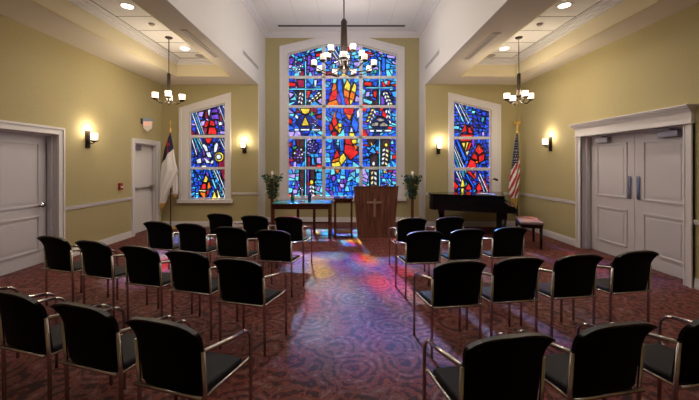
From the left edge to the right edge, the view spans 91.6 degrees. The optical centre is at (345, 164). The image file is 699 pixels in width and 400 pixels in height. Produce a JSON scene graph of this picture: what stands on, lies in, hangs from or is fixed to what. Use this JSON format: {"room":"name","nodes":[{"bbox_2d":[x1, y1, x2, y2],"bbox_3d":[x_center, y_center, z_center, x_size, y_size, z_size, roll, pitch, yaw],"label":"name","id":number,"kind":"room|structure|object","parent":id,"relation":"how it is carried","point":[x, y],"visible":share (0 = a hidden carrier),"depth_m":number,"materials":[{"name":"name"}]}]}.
{"room":"house of worship","nodes":[
{"label":"house of worship","id":0,"kind":"room"},
{"bbox_2d":[0,14,161,248],"bbox_3d":[-4.990,-0.245,3.749,0.300,3.730,10.697,0,0,0],"label":"wall","id":1,"kind":"structure","parent":0,"point":[46,80],"depth_m":6.29,"materials":[{"name":"yellow paint"}]},
{"bbox_2d":[0,120,64,275],"bbox_3d":[-4.928,0.495,5.200,0.253,2.250,1.240,0,0,0],"label":"door","id":2,"kind":"structure","parent":1,"relation":"in","point":[32,156],"depth_m":5.36,"materials":[{"name":"grey paint"}]},
{"bbox_2d":[85,130,97,147],"bbox_3d":[-4.742,-0.480,6.360,0.195,0.330,0.132,0,0,0],"label":"wall sconce","id":3,"kind":"object","parent":1,"relation":"attached to","point":[93,137],"visible":1,"depth_m":6.33,"materials":[{"name":"brown metal"}]},
{"bbox_2d":[65,197,131,210],"bbox_3d":[-4.824,0.752,3.026,0.032,0.065,9.252,0,0,0],"label":"trim","id":4,"kind":"structure","parent":1,"relation":"attached to","point":[128,198],"depth_m":6.55,"materials":[{"name":"white paint"}]},
{"bbox_2d":[72,231,131,256],"bbox_3d":[-4.831,1.550,3.026,0.018,0.140,9.252,0,0,0],"label":"baseboard","id":5,"kind":"structure","parent":1,"relation":"attached to","point":[116,238],"depth_m":7.08,"materials":[{"name":"white paint"}]},
{"bbox_2d":[118,183,122,189],"bbox_3d":[-4.812,0.460,7.265,0.055,0.150,0.100,0,0,0],"label":"fire alarm","id":6,"kind":"object","parent":1,"relation":"attached to","point":[120,185],"visible":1,"depth_m":7.23,"materials":[{"name":"red plastic"}]},
{"bbox_2d":[131,138,160,236],"bbox_3d":[-4.904,0.505,8.235,0.203,2.230,1.145,0,0,0],"label":"door","id":7,"kind":"structure","parent":1,"relation":"in","point":[145,154],"depth_m":8.37,"materials":[{"name":"white paint"}]},
{"bbox_2d":[141,118,152,131],"bbox_3d":[-4.705,-0.948,8.038,0.270,0.315,0.060,0,0,0],"label":"exit sign","id":8,"kind":"object","parent":1,"relation":"attached to","point":[147,122],"visible":1,"depth_m":8.03,"materials":[{"name":"grey plastic"}]},
{"bbox_2d":[0,0,254,84],"bbox_3d":[-3.615,-2.330,3.724,2.450,0.440,10.647,0,0,0],"label":"ceiling","id":9,"kind":"structure","parent":0,"point":[115,34],"depth_m":5.95,"materials":[{"name":"beige paint"}]},
{"bbox_2d":[119,3,135,9],"bbox_3d":[-3.440,-2.495,5.350,0.230,0.009,0.230,0,0,0],"label":"recessed light","id":10,"kind":"object","parent":9,"relation":"in","point":[123,5],"visible":1,"depth_m":5.34,"materials":[{"name":"white glass"}]},
{"bbox_2d":[151,36,185,104],"bbox_3d":[-3.470,-1.847,6.660,0.468,1.306,0.468,0,0,20],"label":"chandelier","id":11,"kind":"object","parent":9,"relation":"hanging from","point":[168,94],"visible":1,"depth_m":6.64,"materials":[{"name":"white glass"}]},
{"bbox_2d":[179,47,190,50],"bbox_3d":[-3.460,-2.495,7.300,0.230,0.009,0.230,0,0,0],"label":"recessed light","id":12,"kind":"object","parent":9,"relation":"in","point":[181,48],"visible":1,"depth_m":7.28,"materials":[{"name":"white glass"}]},
{"bbox_2d":[180,30,218,57],"bbox_3d":[-2.540,-2.104,5.980,0.100,0.012,1.350,0,0,0],"label":"ceiling vent","id":13,"kind":"object","parent":9,"relation":"in","point":[185,32],"visible":1,"depth_m":5.87,"materials":[{"name":"beige metal"}]},
{"bbox_2d":[162,85,257,220],"bbox_3d":[-3.575,-0.295,9.037,2.530,3.830,0.180,0,0,0],"label":"wall","id":14,"kind":"structure","parent":0,"point":[244,98],"depth_m":8.95,"materials":[{"name":"yellow paint"}]},
{"bbox_2d":[177,92,231,202],"bbox_3d":[-3.704,-0.457,8.960,1.434,2.903,0.175,0,0,0],"label":"window","id":15,"kind":"structure","parent":14,"relation":"in","point":[192,175],"depth_m":9.01,"materials":[{"name":"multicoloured glass"}]},
{"bbox_2d":[241,141,245,152],"bbox_3d":[-2.670,-0.470,8.850,0.132,0.330,0.195,0,0,0],"label":"wall sconce","id":16,"kind":"object","parent":14,"relation":"attached to","point":[243,143],"visible":1,"depth_m":8.82,"materials":[{"name":"white glass"}]},
{"bbox_2d":[169,192,519,194],"bbox_3d":[-0.130,0.752,8.931,9.420,0.065,0.032,0,0,0],"label":"trim","id":17,"kind":"structure","parent":14,"relation":"attached to","point":[233,193],"depth_m":8.92,"materials":[{"name":"white paint"}]},
{"bbox_2d":[160,0,264,216],"bbox_3d":[-2.340,-1.065,4.029,0.100,5.370,11.259,0,0,0],"label":"wall","id":18,"kind":"structure","parent":0,"point":[227,26],"depth_m":7.24,"materials":[{"name":"white paint"}]},
{"bbox_2d":[243,49,257,69],"bbox_3d":[-2.284,-2.520,8.200,0.012,0.100,1.300,0,0,0],"label":"air vent","id":19,"kind":"object","parent":18,"relation":"in","point":[247,56],"visible":1,"depth_m":8.07,"materials":[{"name":"white metal"}]},
{"bbox_2d":[242,0,439,37],"bbox_3d":[-0.110,-3.680,4.029,4.360,0.140,11.259,0,0,0],"label":"trim","id":20,"kind":"structure","parent":18,"relation":"attached to","point":[248,4],"depth_m":9.54,"materials":[{"name":"white paint"}]},
{"bbox_2d":[251,0,431,30],"bbox_3d":[-0.110,-3.799,4.130,4.660,0.102,11.459,0,0,0],"label":"ceiling","id":21,"kind":"structure","parent":0,"point":[272,13],"depth_m":8.36,"materials":[{"name":"paint"}]},
{"bbox_2d":[277,24,405,26],"bbox_3d":[-0.120,-3.744,9.140,3.450,0.012,0.150,0,0,0],"label":"ceiling vent","id":22,"kind":"object","parent":21,"relation":"in","point":[278,25],"visible":0.87,"depth_m":9.11,"materials":[{"name":"grey metal"}]},
{"bbox_2d":[311,0,376,76],"bbox_3d":[-0.040,-2.775,6.782,1.318,1.950,1.300,0,0,0],"label":"chandelier","id":23,"kind":"object","parent":21,"relation":"hanging from","point":[344,60],"visible":1,"depth_m":6.74,"materials":[{"name":"white glass"}]},
{"bbox_2d":[265,38,418,216],"bbox_3d":[-0.110,-1.115,9.749,4.560,5.470,0.180,0,0,0],"label":"wall","id":24,"kind":"structure","parent":0,"point":[411,45],"depth_m":9.66,"materials":[{"name":"yellow paint"}]},
{"bbox_2d":[162,217,514,226],"bbox_3d":[-0.130,1.550,9.294,9.420,0.140,0.730,0,0,0],"label":"baseboard","id":25,"kind":"structure","parent":24,"relation":"attached to","point":[304,219],"depth_m":8.93,"materials":[{"name":"white paint"}]},
{"bbox_2d":[278,36,405,200],"bbox_3d":[-0.114,-1.310,9.672,3.636,4.653,0.175,0,0,0],"label":"window","id":26,"kind":"structure","parent":24,"relation":"in","point":[335,105],"depth_m":9.72,"materials":[{"name":"multicoloured glass"}]},
{"bbox_2d":[0,222,698,399],"bbox_3d":[-0.130,1.670,4.130,10.020,0.100,11.659,0,0,0],"label":"floor","id":27,"kind":"structure","parent":0,"point":[349,336],"depth_m":3.59,"materials":[{"name":"carpet"}]},
{"bbox_2d":[0,286,57,367],"bbox_3d":[-2.611,1.203,2.553,0.486,0.835,0.520,0,0,17],"label":"armchair","id":28,"kind":"object","parent":27,"relation":"on","point":[5,287],"visible":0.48,"depth_m":2.71,"materials":[{"name":"silver metal"}]},
{"bbox_2d":[0,290,112,399],"bbox_3d":[-2.023,1.203,2.333,0.486,0.835,0.520,0,0,17],"label":"armchair","id":29,"kind":"object","parent":27,"relation":"on","point":[24,320],"visible":0.83,"depth_m":2.14,"materials":[{"name":"black fabric"}]},
{"bbox_2d":[37,235,108,305],"bbox_3d":[-3.208,1.203,3.996,0.486,0.835,0.520,0,0,18],"label":"armchair","id":30,"kind":"object","parent":27,"relation":"on","point":[58,255],"visible":0.87,"depth_m":3.81,"materials":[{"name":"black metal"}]},
{"bbox_2d":[75,240,147,317],"bbox_3d":[-2.600,1.203,3.771,0.486,0.835,0.520,0,0,18],"label":"armchair","id":31,"kind":"object","parent":27,"relation":"on","point":[96,256],"visible":0.88,"depth_m":3.58,"materials":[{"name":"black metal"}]},
{"bbox_2d":[50,302,177,399],"bbox_3d":[-1.454,1.203,2.151,0.486,0.835,0.520,0,0,17],"label":"armchair","id":32,"kind":"object","parent":27,"relation":"on","point":[93,339],"visible":0.91,"depth_m":1.96,"materials":[{"name":"black metal"}]},
{"bbox_2d":[119,245,192,319],"bbox_3d":[-1.970,1.203,3.531,0.486,0.835,0.520,0,0,17],"label":"armchair","id":33,"kind":"object","parent":27,"relation":"on","point":[143,265],"visible":0.91,"depth_m":3.34,"materials":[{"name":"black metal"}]},
{"bbox_2d":[143,221,180,269],"bbox_3d":[-2.588,1.203,4.967,0.486,0.835,0.520,0,0,15],"label":"armchair","id":34,"kind":"object","parent":27,"relation":"on","point":[160,235],"visible":0.84,"depth_m":4.78,"materials":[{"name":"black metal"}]},
{"bbox_2d":[159,120,177,228],"bbox_3d":[-4.508,0.240,8.651,0.465,2.759,0.280,0,0,0],"label":"flag","id":35,"kind":"object","parent":27,"relation":"on","point":[168,178],"visible":0.99,"depth_m":8.61,"materials":[{"name":"white fabric"}]},
{"bbox_2d":[124,317,252,399],"bbox_3d":[-0.887,1.203,1.952,0.486,0.835,0.520,0,0,17],"label":"armchair","id":36,"kind":"object","parent":27,"relation":"on","point":[172,358],"visible":1,"depth_m":1.77,"materials":[{"name":"black fabric"}]},
{"bbox_2d":[175,223,218,256],"bbox_3d":[-2.057,1.203,4.806,0.486,0.835,0.520,0,0,14],"label":"armchair","id":37,"kind":"object","parent":27,"relation":"on","point":[192,237],"visible":0.85,"depth_m":4.62,"materials":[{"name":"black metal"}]},
{"bbox_2d":[165,250,237,340],"bbox_3d":[-1.415,1.203,3.340,0.486,0.835,0.520,0,0,16],"label":"armchair","id":38,"kind":"object","parent":27,"relation":"on","point":[190,271],"visible":0.84,"depth_m":3.15,"materials":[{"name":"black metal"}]},
{"bbox_2d":[207,213,242,261],"bbox_3d":[-2.017,1.203,5.751,0.486,0.835,0.520,0,0,14],"label":"armchair","id":39,"kind":"object","parent":27,"relation":"on","point":[216,220],"visible":0.64,"depth_m":5.56,"materials":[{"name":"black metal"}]},
{"bbox_2d":[213,227,263,278],"bbox_3d":[-1.435,1.203,4.549,0.486,0.835,0.520,0,0,13],"label":"armchair","id":40,"kind":"object","parent":27,"relation":"on","point":[231,242],"visible":0.86,"depth_m":4.36,"materials":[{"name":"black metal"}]},
{"bbox_2d":[213,258,286,356],"bbox_3d":[-0.861,1.203,3.076,0.486,0.835,0.520,0,0,15],"label":"armchair","id":41,"kind":"object","parent":27,"relation":"on","point":[240,281],"visible":1,"depth_m":2.89,"materials":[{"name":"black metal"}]},
{"bbox_2d":[241,215,274,267],"bbox_3d":[-1.392,1.203,5.533,0.486,0.835,0.520,0,0,13],"label":"armchair","id":42,"kind":"object","parent":27,"relation":"on","point":[251,224],"visible":0.67,"depth_m":5.34,"materials":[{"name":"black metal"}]},
{"bbox_2d":[261,171,282,229],"bbox_3d":[-1.866,0.880,8.630,0.541,1.480,0.456,0,0,0],"label":"candle stand","id":43,"kind":"object","parent":27,"relation":"on","point":[274,185],"visible":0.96,"depth_m":8.59,"materials":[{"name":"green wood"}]},
{"bbox_2d":[255,230,303,297],"bbox_3d":[-0.846,1.203,4.350,0.486,0.835,0.520,0,0,13],"label":"armchair","id":44,"kind":"object","parent":27,"relation":"on","point":[274,246],"visible":0.99,"depth_m":4.16,"materials":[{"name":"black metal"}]},
{"bbox_2d":[274,216,311,269],"bbox_3d":[-0.847,1.203,5.431,0.486,0.835,0.520,0,0,12],"label":"armchair","id":45,"kind":"object","parent":27,"relation":"on","point":[293,226],"visible":0.8,"depth_m":5.24,"materials":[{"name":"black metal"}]},
{"bbox_2d":[271,200,332,238],"bbox_3d":[-0.980,1.232,7.820,1.320,0.775,0.760,0,0,0],"label":"altar table","id":46,"kind":"object","parent":27,"relation":"on","point":[298,207],"visible":0.56,"depth_m":7.47,"materials":[{"name":"brown wood"}]},
{"bbox_2d":[272,200,331,203],"bbox_3d":[-0.980,0.843,7.820,1.290,0.004,0.730,0,0,0],"label":"table cloth","id":47,"kind":"object","parent":46,"relation":"on","point":[277,201],"visible":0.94,"depth_m":7.63,"materials":[{"name":"teal"}]},
{"bbox_2d":[334,197,352,237],"bbox_3d":[-0.060,1.177,7.720,0.430,0.885,0.430,0,0,0],"label":"stand","id":48,"kind":"object","parent":27,"relation":"on","point":[337,199],"visible":1,"depth_m":7.52,"materials":[{"name":"brown wood"}]},
{"bbox_2d":[336,229,350,233],"bbox_3d":[-0.060,1.508,7.720,0.380,0.025,0.380,0,0,0],"label":"shelf","id":49,"kind":"object","parent":48,"relation":"attached to","point":[338,231],"depth_m":7.64,"materials":[{"name":"brown wood"}]},
{"bbox_2d":[353,186,398,236],"bbox_3d":[0.675,1.046,7.852,1.024,1.147,0.496,0,0,0],"label":"lectern","id":50,"kind":"object","parent":27,"relation":"on","point":[375,206],"visible":1,"depth_m":7.62,"materials":[{"name":"brown wood"}]},
{"bbox_2d":[389,218,426,271],"bbox_3d":[0.963,1.203,5.287,0.486,0.835,0.520,0,0,-7],"label":"armchair","id":51,"kind":"object","parent":27,"relation":"on","point":[405,226],"visible":0.7,"depth_m":5.09,"materials":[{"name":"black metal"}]},
{"bbox_2d":[401,171,421,217],"bbox_3d":[1.679,0.880,8.616,0.488,1.480,0.453,0,0,35],"label":"candle stand","id":52,"kind":"object","parent":27,"relation":"on","point":[409,179],"visible":0.95,"depth_m":8.59,"materials":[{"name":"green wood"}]},
{"bbox_2d":[395,231,443,298],"bbox_3d":[0.920,1.203,4.291,0.486,0.835,0.520,0,0,-8],"label":"armchair","id":53,"kind":"object","parent":27,"relation":"on","point":[421,247],"visible":0.98,"depth_m":4.11,"materials":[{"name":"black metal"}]},
{"bbox_2d":[426,217,464,243],"bbox_3d":[1.565,1.203,5.384,0.486,0.835,0.520,0,0,-7],"label":"armchair","id":54,"kind":"object","parent":27,"relation":"on","point":[445,225],"visible":0.6,"depth_m":5.19,"materials":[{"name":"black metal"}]},
{"bbox_2d":[413,260,486,358],"bbox_3d":[0.913,1.203,3.022,0.486,0.835,0.520,0,0,-8],"label":"armchair","id":55,"kind":"object","parent":27,"relation":"on","point":[454,284],"visible":1,"depth_m":2.84,"materials":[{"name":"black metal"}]},
{"bbox_2d":[434,229,485,265],"bbox_3d":[1.476,1.203,4.417,0.486,0.835,0.520,0,0,-9],"label":"armchair","id":56,"kind":"object","parent":27,"relation":"on","point":[464,244],"visible":0.84,"depth_m":4.23,"materials":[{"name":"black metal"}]},
{"bbox_2d":[428,191,516,229],"bbox_3d":[3.059,1.151,8.333,1.962,0.938,1.294,0,0,23],"label":"grand piano","id":57,"kind":"object","parent":27,"relation":"on","point":[440,201],"visible":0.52,"depth_m":7.80,"materials":[{"name":"black paint"}]},
{"bbox_2d":[476,193,496,194],"bbox_3d":[3.232,0.669,7.841,0.410,0.026,0.268,0,0,40],"label":"songbook","id":58,"kind":"object","parent":57,"relation":"on","point":[477,193],"visible":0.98,"depth_m":7.82,"materials":[{"name":"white paper"}]},
{"bbox_2d":[423,332,555,399],"bbox_3d":[0.734,1.203,1.806,0.486,0.835,0.520,0,0,-10],"label":"armchair","id":59,"kind":"object","parent":27,"relation":"on","point":[501,366],"visible":1,"depth_m":1.62,"materials":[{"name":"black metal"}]},
{"bbox_2d":[480,227,527,273],"bbox_3d":[2.071,1.203,4.553,0.486,0.835,0.520,0,0,-8],"label":"armchair","id":60,"kind":"object","parent":27,"relation":"on","point":[507,242],"visible":0.84,"depth_m":4.37,"materials":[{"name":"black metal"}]},
{"bbox_2d":[466,257,544,336],"bbox_3d":[1.452,1.203,3.127,0.486,0.835,0.520,0,0,-9],"label":"armchair","id":61,"kind":"object","parent":27,"relation":"on","point":[515,279],"visible":0.94,"depth_m":2.94,"materials":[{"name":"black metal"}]},
{"bbox_2d":[509,120,521,226],"bbox_3d":[4.368,0.237,8.719,0.322,2.765,0.291,0,0,37],"label":"flag","id":62,"kind":"object","parent":27,"relation":"on","point":[515,169],"visible":0.95,"depth_m":8.67,"materials":[{"name":"multicoloured fabric"}]},
{"bbox_2d":[515,216,543,249],"bbox_3d":[3.700,1.357,6.900,0.400,0.525,0.760,0,0,18],"label":"piano bench","id":63,"kind":"object","parent":27,"relation":"on","point":[522,221],"visible":0.87,"depth_m":6.59,"materials":[{"name":"black paint"}]},
{"bbox_2d":[515,216,543,224],"bbox_3d":[3.700,1.125,6.900,0.400,0.060,0.760,0,0,18],"label":"cushion","id":64,"kind":"object","parent":63,"relation":"on","point":[521,220],"depth_m":6.71,"materials":[{"name":"pink leather"}]},
{"bbox_2d":[520,254,603,337],"bbox_3d":[2.035,1.203,3.224,0.486,0.835,0.520,0,0,-9],"label":"armchair","id":65,"kind":"object","parent":27,"relation":"on","point":[574,276],"visible":0.89,"depth_m":3.04,"materials":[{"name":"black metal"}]},
{"bbox_2d":[514,321,657,399],"bbox_3d":[1.328,1.203,1.925,0.486,0.835,0.520,0,0,-11],"label":"armchair","id":66,"kind":"object","parent":27,"relation":"on","point":[604,360],"visible":0.91,"depth_m":1.74,"materials":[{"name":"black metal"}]},
{"bbox_2d":[572,250,659,322],"bbox_3d":[2.643,1.203,3.345,0.486,0.835,0.520,0,0,-11],"label":"armchair","id":67,"kind":"object","parent":27,"relation":"on","point":[630,272],"visible":0.93,"depth_m":3.16,"materials":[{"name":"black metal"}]},
{"bbox_2d":[602,315,698,399],"bbox_3d":[1.962,1.203,2.027,0.486,0.835,0.520,0,0,-12],"label":"armchair","id":68,"kind":"object","parent":27,"relation":"on","point":[677,367],"visible":0.76,"depth_m":1.84,"materials":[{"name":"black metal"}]},
{"bbox_2d":[419,0,514,219],"bbox_3d":[2.120,-1.065,4.029,0.100,5.370,11.259,0,0,0],"label":"wall","id":69,"kind":"structure","parent":0,"point":[453,25],"depth_m":7.22,"materials":[{"name":"white paint"}]},
{"bbox_2d":[425,50,438,69],"bbox_3d":[2.064,-2.520,8.200,0.012,0.100,1.300,0,0,0],"label":"air vent","id":70,"kind":"object","parent":69,"relation":"in","point":[437,52],"visible":1,"depth_m":8.10,"materials":[{"name":"white metal"}]},
{"bbox_2d":[426,85,519,220],"bbox_3d":[3.335,-0.295,9.037,2.490,3.830,0.180,0,0,0],"label":"wall","id":71,"kind":"structure","parent":0,"point":[436,95],"depth_m":8.95,"materials":[{"name":"beige paint"}]},
{"bbox_2d":[436,142,441,153],"bbox_3d":[2.430,-0.450,8.850,0.132,0.330,0.195,0,0,0],"label":"wall sconce","id":72,"kind":"object","parent":71,"relation":"attached to","point":[438,144],"visible":1,"depth_m":8.83,"materials":[{"name":"white glass"}]},
{"bbox_2d":[448,92,500,191],"bbox_3d":[3.368,-0.503,8.960,1.447,2.810,0.175,0,0,0],"label":"window","id":73,"kind":"structure","parent":71,"relation":"in","point":[483,158],"depth_m":9.01,"materials":[{"name":"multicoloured glass"}]},
{"bbox_2d":[429,0,698,84],"bbox_3d":[3.375,-2.330,3.724,2.410,0.440,10.647,0,0,0],"label":"ceiling","id":74,"kind":"structure","parent":0,"point":[565,35],"depth_m":5.95,"materials":[{"name":"beige paint"}]},
{"bbox_2d":[464,33,500,59],"bbox_3d":[2.410,-2.104,6.100,0.130,0.012,1.350,0,0,0],"label":"ceiling vent","id":75,"kind":"object","parent":74,"relation":"in","point":[492,36],"visible":1,"depth_m":5.97,"materials":[{"name":"beige metal"}]},
{"bbox_2d":[499,47,509,50],"bbox_3d":[3.400,-2.495,7.300,0.230,0.009,0.230,0,0,0],"label":"recessed light","id":76,"kind":"object","parent":74,"relation":"in","point":[501,48],"visible":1,"depth_m":7.27,"materials":[{"name":"white paint"}]},
{"bbox_2d":[503,36,534,104],"bbox_3d":[3.385,-1.847,6.660,0.468,1.306,0.468,0,0,45],"label":"chandelier","id":77,"kind":"object","parent":74,"relation":"hanging from","point":[525,94],"visible":1,"depth_m":6.63,"materials":[{"name":"white glass"}]},
{"bbox_2d":[556,2,572,8],"bbox_3d":[3.420,-2.495,5.320,0.230,0.009,0.230,0,0,0],"label":"recessed light","id":78,"kind":"object","parent":74,"relation":"in","point":[565,4],"visible":1,"depth_m":5.31,"materials":[{"name":"white glass"}]},
{"bbox_2d":[520,3,698,278],"bbox_3d":[4.730,-0.245,3.749,0.300,3.730,10.697,0,0,0],"label":"wall","id":79,"kind":"structure","parent":0,"point":[654,66],"depth_m":6.32,"materials":[{"name":"beige paint"}]},
{"bbox_2d":[542,136,551,150],"bbox_3d":[4.482,-0.470,7.600,0.195,0.330,0.132,0,0,0],"label":"wall sconce","id":80,"kind":"object","parent":79,"relation":"attached to","point":[544,141],"visible":1,"depth_m":7.57,"materials":[{"name":"brown metal"}]},
{"bbox_2d":[519,192,698,225],"bbox_3d":[4.564,0.752,3.674,0.032,0.065,10.547,0,0,0],"label":"trim","id":81,"kind":"structure","parent":79,"relation":"attached to","point":[696,222],"depth_m":7.46,"materials":[{"name":"white paint"}]},
{"bbox_2d":[526,228,698,289],"bbox_3d":[4.571,1.550,3.674,0.018,0.140,10.547,0,0,0],"label":"baseboard","id":82,"kind":"structure","parent":79,"relation":"attached to","point":[562,238],"depth_m":7.20,"materials":[{"name":"white paint"}]},
{"bbox_2d":[568,104,697,287],"bbox_3d":[4.612,0.412,5.595,0.365,2.415,2.350,0,0,0],"label":"door","id":83,"kind":"structure","parent":79,"relation":"in","point":[635,172],"depth_m":5.41,"materials":[{"name":"grey paint"}]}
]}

